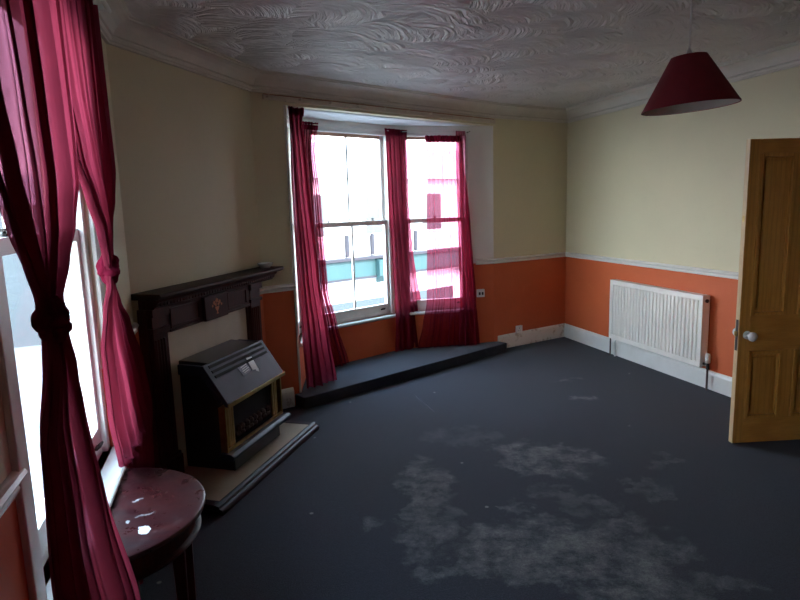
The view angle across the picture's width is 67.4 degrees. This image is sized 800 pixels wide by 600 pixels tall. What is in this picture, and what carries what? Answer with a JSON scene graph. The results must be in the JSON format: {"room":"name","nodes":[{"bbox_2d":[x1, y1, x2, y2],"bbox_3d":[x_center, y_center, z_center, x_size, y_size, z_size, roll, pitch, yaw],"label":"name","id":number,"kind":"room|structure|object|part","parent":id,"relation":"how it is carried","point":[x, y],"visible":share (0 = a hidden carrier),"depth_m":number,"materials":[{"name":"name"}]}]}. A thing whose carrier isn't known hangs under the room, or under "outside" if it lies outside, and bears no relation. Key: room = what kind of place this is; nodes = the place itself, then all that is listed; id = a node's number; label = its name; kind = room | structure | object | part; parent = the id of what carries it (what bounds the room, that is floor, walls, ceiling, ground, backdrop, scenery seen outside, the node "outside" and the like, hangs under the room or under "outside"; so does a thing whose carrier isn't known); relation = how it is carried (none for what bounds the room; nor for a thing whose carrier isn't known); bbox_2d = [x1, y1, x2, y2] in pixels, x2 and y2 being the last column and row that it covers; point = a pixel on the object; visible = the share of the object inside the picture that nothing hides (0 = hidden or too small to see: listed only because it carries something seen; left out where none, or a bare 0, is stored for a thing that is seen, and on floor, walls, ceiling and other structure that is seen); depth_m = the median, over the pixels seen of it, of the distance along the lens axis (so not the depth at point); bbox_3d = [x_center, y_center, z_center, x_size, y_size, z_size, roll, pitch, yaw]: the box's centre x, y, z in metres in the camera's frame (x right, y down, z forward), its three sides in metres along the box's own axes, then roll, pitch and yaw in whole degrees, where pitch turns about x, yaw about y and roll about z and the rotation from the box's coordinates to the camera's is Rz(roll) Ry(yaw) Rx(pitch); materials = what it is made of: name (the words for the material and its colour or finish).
{"room":"living room","nodes":[
{"label":"living room","id":0,"kind":"room"},
{"bbox_2d":[0,38,133,599],"bbox_3d":[-0.963,0.148,1.224,0.150,2.700,4.479,-4,9,-16],"label":"wall","id":1,"kind":"structure","parent":0,"point":[13,581],"depth_m":1.45,"materials":[{"name":"beige paint"}]},
{"bbox_2d":[0,468,27,517],"bbox_3d":[-0.601,0.593,0.369,0.028,0.057,2.287,-4,9,-16],"label":"trim","id":2,"kind":"structure","parent":1,"relation":"attached to","point":[9,488],"depth_m":1.37,"materials":[{"name":"white paint"}]},
{"bbox_2d":[0,207,113,599],"bbox_3d":[-1.086,0.134,1.970,0.020,2.400,1.205,-4,9,-15],"label":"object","id":3,"kind":"structure","parent":1,"relation":"attached to","point":[9,384],"depth_m":1.45,"materials":[{"name":"white paint"}]},
{"bbox_2d":[0,182,125,599],"bbox_3d":[-1.125,-0.129,1.916,0.211,1.740,1.090,-4,9,-16],"label":"window","id":4,"kind":"structure","parent":1,"relation":"in","point":[78,292],"depth_m":2.38,"materials":[{"name":"paint"}]},
{"bbox_3d":[-1.138,0.228,1.966,0.036,0.890,0.950,-4,9,-15],"label":"sash","id":5,"kind":"part","parent":4,"relation":"part of","materials":[{"name":"paint"}]},
{"bbox_3d":[-1.169,-0.141,1.902,0.120,1.710,1.050,-4,9,-16],"label":"frame","id":6,"kind":"part","parent":4,"relation":"part of","materials":[{"name":"paint"}]},
{"bbox_3d":[-1.055,0.711,2.063,0.116,0.030,1.090,-4,9,-16],"label":"sill","id":7,"kind":"part","parent":4,"relation":"part of","materials":[{"name":"white paint"}]},
{"bbox_2d":[93,0,111,13],"bbox_3d":[-1.025,-1.089,1.628,0.125,0.024,1.920,-4,9,-16],"label":"curtain rod","id":8,"kind":"object","parent":1,"relation":"attached to","point":[104,7],"visible":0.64,"depth_m":2.50,"materials":[{"name":"white paint"}]},
{"bbox_2d":[0,0,140,599],"bbox_3d":[-0.726,0.185,1.395,0.204,2.420,1.067,-4,9,-14],"label":"curtain","id":9,"kind":"object","parent":8,"relation":"hanging from","point":[89,560],"visible":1,"depth_m":1.33,"materials":[{"name":"red fabric"}]},
{"bbox_2d":[62,0,154,583],"bbox_3d":[-1.152,0.028,2.463,0.085,2.420,1.381,-4,9,-17],"label":"curtain","id":10,"kind":"object","parent":8,"relation":"hanging from","point":[127,389],"visible":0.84,"depth_m":2.25,"materials":[{"name":"red fabric"}]},
{"bbox_2d":[132,322,138,333],"bbox_3d":[-1.357,0.201,2.982,0.028,0.057,0.707,-4,9,-16],"label":"trim","id":11,"kind":"structure","parent":1,"relation":"attached to","point":[135,326],"depth_m":3.25,"materials":[{"name":"white paint"}]},
{"bbox_2d":[106,44,265,345],"bbox_3d":[-1.351,-0.275,3.965,0.150,2.700,1.686,1,9,16],"label":"wall","id":12,"kind":"structure","parent":0,"point":[184,139],"depth_m":3.68,"materials":[{"name":"beige paint"}]},
{"bbox_2d":[131,266,283,472],"bbox_3d":[-1.166,0.407,4.031,0.190,1.118,1.455,1,9,16],"label":"fireplace surround","id":13,"kind":"object","parent":12,"relation":"attached to","point":[177,322],"visible":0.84,"depth_m":3.61,"materials":[{"name":"brown wood"}]},
{"bbox_2d":[131,266,283,300],"bbox_3d":[-1.182,-0.128,3.946,0.190,0.035,1.455,1,9,16],"label":"mantel shelf","id":14,"kind":"object","parent":13,"relation":"attached to","point":[168,293],"depth_m":3.70,"materials":[{"name":"brown wood"}]},
{"bbox_3d":[-1.198,-0.083,3.971,0.147,0.060,1.380,1,9,16],"label":"dentil moulding","id":15,"kind":"part","parent":13,"relation":"part of","materials":[{"name":"brown wood"}]},
{"bbox_3d":[-1.255,0.543,3.990,0.044,0.866,0.915,1,9,16],"label":"marble panel","id":16,"kind":"part","parent":13,"relation":"part of","materials":[{"name":"beige stone"}]},
{"bbox_2d":[257,262,272,267],"bbox_3d":[-1.020,-0.264,4.544,0.120,0.036,0.120,-2,9,0],"label":"dish","id":17,"kind":"object","parent":13,"relation":"on","point":[261,264],"visible":1,"depth_m":4.51,"materials":[{"name":"grey ceramic"}]},
{"bbox_2d":[93,0,799,122],"bbox_3d":[0.970,-1.328,2.293,4.428,0.130,8.201,-4,9,-16],"label":"trim","id":18,"kind":"structure","parent":12,"relation":"attached to","point":[119,28],"depth_m":4.49,"materials":[{"name":"paint"}]},
{"bbox_2d":[250,92,300,404],"bbox_3d":[-1.053,-0.404,4.724,0.396,2.700,0.120,-8,11,-35],"label":"wall","id":19,"kind":"structure","parent":0,"point":[267,116],"depth_m":4.68,"materials":[{"name":"beige paint"}]},
{"bbox_2d":[259,283,295,294],"bbox_3d":[-0.986,-0.084,4.715,0.077,0.057,0.365,7,12,44],"label":"trim","id":20,"kind":"structure","parent":19,"relation":"attached to","point":[284,287],"depth_m":4.73,"materials":[{"name":"white paint"}]},
{"bbox_2d":[282,387,294,408],"bbox_3d":[-0.956,0.806,4.870,0.207,0.160,0.020,-8,11,-33],"label":"baseboard","id":21,"kind":"structure","parent":19,"relation":"attached to","point":[288,397],"depth_m":4.89,"materials":[{"name":"paint"}]},
{"bbox_2d":[286,108,305,389],"bbox_3d":[-0.939,-0.372,5.157,0.120,2.495,0.721,-2,9,-4],"label":"wall","id":22,"kind":"structure","parent":0,"point":[302,364],"depth_m":5.05,"materials":[{"name":"paint"}]},
{"bbox_2d":[283,105,301,391],"bbox_3d":[-0.896,-0.374,4.838,0.018,2.295,0.126,-9,12,-41],"label":"trim","id":23,"kind":"structure","parent":22,"relation":"attached to","point":[284,106],"depth_m":4.78,"materials":[{"name":"white paint"}]},
{"bbox_2d":[287,117,302,346],"bbox_3d":[-0.936,-0.570,5.111,0.156,1.880,0.490,-2,9,-4],"label":"window","id":24,"kind":"structure","parent":22,"relation":"in","point":[288,123],"depth_m":5.28,"materials":[{"name":"paint"}]},
{"bbox_3d":[-0.920,-0.170,5.174,0.036,0.940,0.390,-2,9,-4],"label":"sash","id":25,"kind":"part","parent":24,"relation":"part of","materials":[{"name":"paint"}]},
{"bbox_2d":[302,118,395,364],"bbox_3d":[-0.497,-0.496,5.857,1.193,2.495,0.120,-10,12,-41],"label":"wall","id":26,"kind":"structure","parent":0,"point":[360,341],"depth_m":5.98,"materials":[{"name":"paint"}]},
{"bbox_2d":[307,124,388,130],"bbox_3d":[-0.492,-1.600,5.585,1.090,0.010,0.087,-10,12,-41],"label":"wire","id":27,"kind":"object","parent":26,"relation":"attached to","point":[307,124],"visible":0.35,"depth_m":5.54,"materials":[{"name":"white paint"}]},
{"bbox_2d":[303,121,348,365],"bbox_3d":[-0.675,-0.467,5.512,0.417,2.246,0.085,-10,12,-41],"label":"curtain","id":28,"kind":"object","parent":27,"relation":"hanging from","point":[310,128],"visible":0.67,"depth_m":5.43,"materials":[{"name":"fabric"}]},
{"bbox_2d":[307,126,395,329],"bbox_3d":[-0.466,-0.698,5.834,1.040,1.880,0.176,-10,12,-41],"label":"window","id":29,"kind":"structure","parent":26,"relation":"in","point":[388,307],"depth_m":5.98,"materials":[{"name":"paint"}]},
{"bbox_3d":[-0.511,-1.155,5.798,0.900,0.875,0.036,-10,12,-41],"label":"sash","id":30,"kind":"part","parent":29,"relation":"part of","materials":[{"name":"glass"}]},
{"bbox_3d":[-0.459,-0.299,5.902,0.900,0.940,0.036,-10,12,-41],"label":"sash","id":31,"kind":"part","parent":29,"relation":"part of","materials":[{"name":"paint"}]},
{"bbox_3d":[-0.408,0.220,5.944,1.040,0.030,0.081,-10,12,-41],"label":"sill","id":32,"kind":"part","parent":29,"relation":"part of","materials":[{"name":"white paint"}]},
{"bbox_2d":[390,126,400,129],"bbox_3d":[-0.023,-0.802,6.153,0.112,1.900,0.029,-8,11,-33],"label":"trim","id":33,"kind":"structure","parent":26,"relation":"attached to","point":[392,127],"depth_m":5.99,"materials":[{"name":"white paint"}]},
{"bbox_2d":[287,108,471,125],"bbox_3d":[-0.192,-1.748,5.726,2.674,0.100,0.600,-9,12,-41],"label":"ceiling","id":34,"kind":"structure","parent":0,"point":[308,113],"depth_m":5.52,"materials":[{"name":"white paint"}]},
{"bbox_2d":[284,95,492,125],"bbox_3d":[-0.004,-1.783,5.453,2.484,0.245,0.120,-9,12,-41],"label":"lintel","id":35,"kind":"object","parent":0,"point":[295,105],"visible":0.29,"depth_m":5.28,"materials":[{"name":"beige paint"}]},
{"bbox_2d":[262,93,494,123],"bbox_3d":[-0.008,-1.686,5.345,2.690,0.046,0.056,-9,12,-41],"label":"batten","id":36,"kind":"object","parent":35,"relation":"attached to","point":[290,99],"visible":1,"depth_m":5.14,"materials":[{"name":"paint"}]},
{"bbox_2d":[288,106,336,388],"bbox_3d":[-0.711,-0.399,4.964,0.363,2.286,0.092,-9,12,-41],"label":"curtain","id":37,"kind":"object","parent":36,"relation":"hanging from","point":[318,358],"visible":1,"depth_m":4.95,"materials":[{"name":"red fabric"}]},
{"bbox_2d":[400,126,493,347],"bbox_3d":[0.480,-0.606,6.375,1.044,2.495,0.120,-4,9,-12],"label":"wall","id":38,"kind":"structure","parent":0,"point":[480,138],"depth_m":6.37,"materials":[{"name":"paint"}]},
{"bbox_2d":[401,131,469,132],"bbox_3d":[0.354,-1.703,6.081,0.720,0.010,0.087,-4,9,-12],"label":"wire","id":39,"kind":"object","parent":38,"relation":"attached to","point":[401,131],"visible":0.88,"depth_m":6.04,"materials":[{"name":"white paint"}]},
{"bbox_2d":[384,128,420,351],"bbox_3d":[0.073,-0.595,6.181,0.521,2.246,0.055,-10,12,-41],"label":"curtain","id":40,"kind":"object","parent":39,"relation":"hanging from","point":[406,287],"visible":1,"depth_m":6.12,"materials":[{"name":"red fabric"}]},
{"bbox_2d":[418,131,479,347],"bbox_3d":[0.495,-0.603,6.225,0.690,2.225,0.098,-4,9,-12],"label":"curtain","id":41,"kind":"object","parent":39,"relation":"hanging from","point":[466,295],"visible":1,"depth_m":6.26,"materials":[{"name":"fabric"}]},
{"bbox_2d":[407,132,472,314],"bbox_3d":[0.369,-0.796,6.302,0.760,1.880,0.176,-4,9,-12],"label":"window","id":42,"kind":"structure","parent":38,"relation":"in","point":[422,304],"depth_m":6.31,"materials":[{"name":"paint"}]},
{"bbox_3d":[0.346,-1.255,6.277,0.650,0.875,0.036,-4,9,-12],"label":"sash","id":43,"kind":"part","parent":42,"relation":"part of","materials":[{"name":"glass"}]},
{"bbox_3d":[0.379,-0.398,6.371,0.650,0.940,0.036,-4,9,-12],"label":"sash","id":44,"kind":"part","parent":42,"relation":"part of","materials":[{"name":"paint"}]},
{"bbox_3d":[0.406,0.124,6.401,0.760,0.030,0.081,-4,9,-12],"label":"sill","id":45,"kind":"part","parent":42,"relation":"part of","materials":[{"name":"white paint"}]},
{"bbox_2d":[477,289,484,296],"bbox_3d":[0.869,-0.074,6.462,0.085,0.085,0.034,-4,9,-12],"label":"wall socket","id":46,"kind":"object","parent":38,"relation":"attached to","point":[480,292],"visible":1,"depth_m":6.45,"materials":[{"name":"white plastic"}]},
{"bbox_2d":[125,0,799,108],"bbox_3d":[0.967,-1.441,2.273,4.750,0.100,8.626,-4,9,-16],"label":"ceiling","id":47,"kind":"structure","parent":0,"point":[565,54],"depth_m":3.64,"materials":[{"name":"grey paint"}]},
{"bbox_2d":[641,0,741,115],"bbox_3d":[1.110,-1.058,2.267,0.349,0.663,0.350,-2,9,0],"label":"pendant lamp","id":48,"kind":"object","parent":47,"relation":"hanging from","point":[690,82],"visible":1,"depth_m":2.22,"materials":[{"name":"red fabric"}]},
{"bbox_3d":[1.096,-1.158,2.252,0.008,0.420,0.006,-2,9,0],"label":"cord","id":49,"kind":"part","parent":48,"relation":"part of","materials":[{"name":"white plastic"}]},
{"bbox_3d":[1.116,-0.833,2.302,0.347,0.203,0.348,-2,9,0],"label":"lamp shade","id":50,"kind":"part","parent":48,"relation":"part of","materials":[{"name":"red fabric"}]},
{"bbox_2d":[140,337,799,599],"bbox_3d":[1.043,1.204,2.692,4.750,0.060,8.626,-4,9,-16],"label":"floor","id":51,"kind":"structure","parent":0,"point":[562,468],"depth_m":3.29,"materials":[{"name":"grey carpet"}]},
{"bbox_2d":[110,468,205,599],"bbox_3d":[-0.863,1.011,2.153,0.362,0.600,0.724,-4,9,-15],"label":"table","id":52,"kind":"object","parent":51,"relation":"on","point":[156,512],"visible":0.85,"depth_m":2.04,"materials":[{"name":"brown wood"}]},
{"bbox_3d":[-0.735,1.079,2.048,0.040,0.490,0.040,-4,9,-16],"label":"leg","id":53,"kind":"part","parent":52,"relation":"part of","materials":[{"name":"brown wood"}]},
{"bbox_3d":[-0.814,1.038,2.322,0.040,0.490,0.040,-4,9,-16],"label":"leg","id":54,"kind":"part","parent":52,"relation":"part of","materials":[{"name":"brown wood"}]},
{"bbox_2d":[185,420,318,515],"bbox_3d":[-1.031,1.020,3.876,0.546,0.052,1.280,1,9,16],"label":"hearth","id":55,"kind":"object","parent":51,"relation":"on","point":[224,489],"visible":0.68,"depth_m":3.63,"materials":[{"name":"stone"}]},
{"bbox_2d":[177,339,290,470],"bbox_3d":[-1.059,0.657,3.852,0.402,0.672,0.745,1,9,16],"label":"fire","id":56,"kind":"object","parent":55,"relation":"on","point":[231,391],"visible":1,"depth_m":3.66,"materials":[{"name":"black metal"}]},
{"bbox_2d":[177,339,282,407],"bbox_3d":[-1.053,0.446,3.818,0.325,0.240,0.700,1,9,16],"label":"hood","id":57,"kind":"object","parent":56,"relation":"attached to","point":[225,374],"depth_m":3.65,"materials":[{"name":"metal"}]},
{"bbox_3d":[-0.935,0.708,3.828,0.045,0.278,0.700,1,9,16],"label":"brass frame","id":58,"kind":"part","parent":56,"relation":"part of","materials":[{"name":"gold metal"}]},
{"bbox_3d":[-0.904,0.861,3.842,0.092,0.040,0.745,1,9,16],"label":"rail","id":59,"kind":"part","parent":56,"relation":"part of","materials":[{"name":"metal"}]},
{"bbox_3d":[-0.890,0.559,3.790,0.008,0.024,0.710,1,9,16],"label":"brass trim","id":60,"kind":"part","parent":56,"relation":"part of","materials":[{"name":"gold metal"}]},
{"bbox_2d":[295,341,506,408],"bbox_3d":[-0.019,0.643,5.920,2.584,0.100,0.655,-9,12,-41],"label":"step","id":61,"kind":"structure","parent":51,"relation":"on","point":[363,375],"depth_m":5.69,"materials":[{"name":"grey carpet"}]},
{"bbox_2d":[493,118,567,341],"bbox_3d":[1.486,-0.803,6.782,1.230,2.700,0.120,-7,11,-32],"label":"wall","id":62,"kind":"structure","parent":0,"point":[530,157],"depth_m":6.67,"materials":[{"name":"beige paint"}]},
{"bbox_2d":[516,325,521,332],"bbox_3d":[1.341,0.328,6.758,0.085,0.082,0.029,-7,11,-32],"label":"wall socket","id":63,"kind":"object","parent":62,"relation":"attached to","point":[519,327],"visible":1,"depth_m":6.74,"materials":[{"name":"white plastic"}]},
{"bbox_2d":[498,323,564,347],"bbox_3d":[1.528,0.412,6.901,1.056,0.160,0.020,-7,11,-31],"label":"baseboard","id":64,"kind":"structure","parent":62,"relation":"attached to","point":[554,331],"depth_m":6.89,"materials":[{"name":"paint"}]},
{"bbox_2d":[565,66,799,376],"bbox_3d":[3.195,-0.274,3.131,0.150,2.700,8.441,-4,9,-16],"label":"wall","id":65,"kind":"structure","parent":0,"point":[666,189],"depth_m":5.37,"materials":[{"name":"beige paint"}]},
{"bbox_2d":[476,252,738,278],"bbox_3d":[1.813,-0.257,5.300,1.274,0.057,3.300,-4,9,-16],"label":"trim","id":66,"kind":"structure","parent":65,"relation":"attached to","point":[694,270],"depth_m":6.04,"materials":[{"name":"white paint"}]},
{"bbox_2d":[564,323,731,396],"bbox_3d":[2.443,0.591,5.604,0.020,0.160,3.330,-4,9,-16],"label":"baseboard","id":67,"kind":"structure","parent":65,"relation":"attached to","point":[717,382],"depth_m":5.66,"materials":[{"name":"white paint"}]},
{"bbox_2d":[609,279,710,389],"bbox_3d":[2.384,0.272,5.593,0.094,0.797,1.331,-4,9,-16],"label":"radiator","id":68,"kind":"object","parent":65,"relation":"attached to","point":[668,322],"visible":1,"depth_m":5.44,"materials":[{"name":"metal"}]},
{"bbox_2d":[613,279,707,295],"bbox_3d":[2.358,-0.121,5.546,0.074,0.004,1.237,-4,9,-16],"label":"grille","id":69,"kind":"object","parent":68,"relation":"attached to","point":[615,281],"depth_m":5.50,"materials":[{"name":"metal"}]},
{"bbox_3d":[2.566,0.486,5.000,0.042,0.080,0.042,-4,9,-16],"label":"valve knob","id":70,"kind":"part","parent":68,"relation":"part of","materials":[{"name":"white plastic"}]},
{"bbox_2d":[728,138,799,442],"bbox_3d":[2.520,-0.035,3.820,0.780,1.935,0.196,-2,9,-4],"label":"door","id":71,"kind":"structure","parent":65,"relation":"in","point":[765,392],"depth_m":3.80,"materials":[{"name":"brown wood"}]},
{"bbox_3d":[2.151,0.224,3.835,0.003,0.200,0.020,-2,9,-4],"label":"latch plate","id":72,"kind":"part","parent":71,"relation":"part of","materials":[{"name":"silver metal"}]},
{"bbox_3d":[2.210,0.229,3.780,0.060,0.060,0.078,-2,9,-4],"label":"knob","id":73,"kind":"part","parent":71,"relation":"part of","materials":[{"name":"silver metal"}]},
{"bbox_3d":[2.345,0.542,3.898,0.235,0.450,0.052,-2,9,-4],"label":"panel","id":74,"kind":"part","parent":71,"relation":"part of","materials":[{"name":"brown wood"}]},
{"bbox_3d":[2.318,-0.403,3.748,0.235,1.005,0.052,-2,9,-4],"label":"panel","id":75,"kind":"part","parent":71,"relation":"part of","materials":[{"name":"brown wood"}]},
{"bbox_3d":[2.699,0.528,3.921,0.325,0.450,0.052,-2,9,-4],"label":"panel","id":76,"kind":"part","parent":71,"relation":"part of","materials":[{"name":"brown wood"}]},
{"bbox_3d":[2.672,-0.417,3.772,0.325,1.005,0.052,-2,9,-4],"label":"panel","id":77,"kind":"part","parent":71,"relation":"part of","materials":[{"name":"brown wood"}]},
{"label":"outside","id":78,"kind":"structure","parent":0,"visible":0},
{"bbox_2d":[14,345,43,509],"bbox_3d":[0.030,1.037,25.476,120.000,0.100,110.000,-2,9,0],"label":"road","id":79,"kind":"structure","parent":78,"point":[28,359],"depth_m":16.13,"materials":[{"name":"white"}]},
{"bbox_2d":[0,213,40,347],"bbox_3d":[-13.814,-1.964,25.518,9.700,6.600,5.400,-6,10,-25],"label":"building","id":80,"kind":"structure","parent":79,"relation":"on","point":[21,304],"depth_m":22.74,"materials":[{"name":"paint"}]},
{"bbox_2d":[312,143,460,312],"bbox_3d":[1.123,-2.171,22.828,20.200,7.000,5.600,-9,12,-41],"label":"window glass","id":81,"kind":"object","parent":79,"relation":"on","point":[363,176],"visible":0.15,"depth_m":17.84,"materials":[{"name":"glass"}]},
{"bbox_3d":[-2.413,-2.284,16.357,0.840,1.130,0.015,-9,12,-41],"label":"pane","id":82,"kind":"part","parent":81,"relation":"part of","materials":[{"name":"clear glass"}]},
{"bbox_3d":[-1.522,-1.548,17.241,0.100,0.630,0.100,-9,12,-41],"label":"post","id":83,"kind":"part","parent":81,"relation":"part of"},
{"bbox_3d":[-0.827,-1.665,17.847,0.100,0.630,0.100,-9,12,-41],"label":"post","id":84,"kind":"part","parent":81,"relation":"part of","materials":[{"name":"grey"}]},
{"bbox_3d":[-0.693,-2.571,17.857,0.840,1.130,0.015,-9,12,-41],"label":"pane","id":85,"kind":"part","parent":81,"relation":"part of","materials":[{"name":"clear glass"}]},
{"bbox_3d":[0.496,-1.886,19.002,0.100,0.630,0.100,-9,12,-41],"label":"post","id":86,"kind":"part","parent":81,"relation":"part of","materials":[{"name":"grey"}]},
{"bbox_3d":[1.027,-2.859,19.357,0.840,1.130,0.015,-9,12,-41],"label":"pane","id":87,"kind":"part","parent":81,"relation":"part of","materials":[{"name":"clear glass"}]}
]}

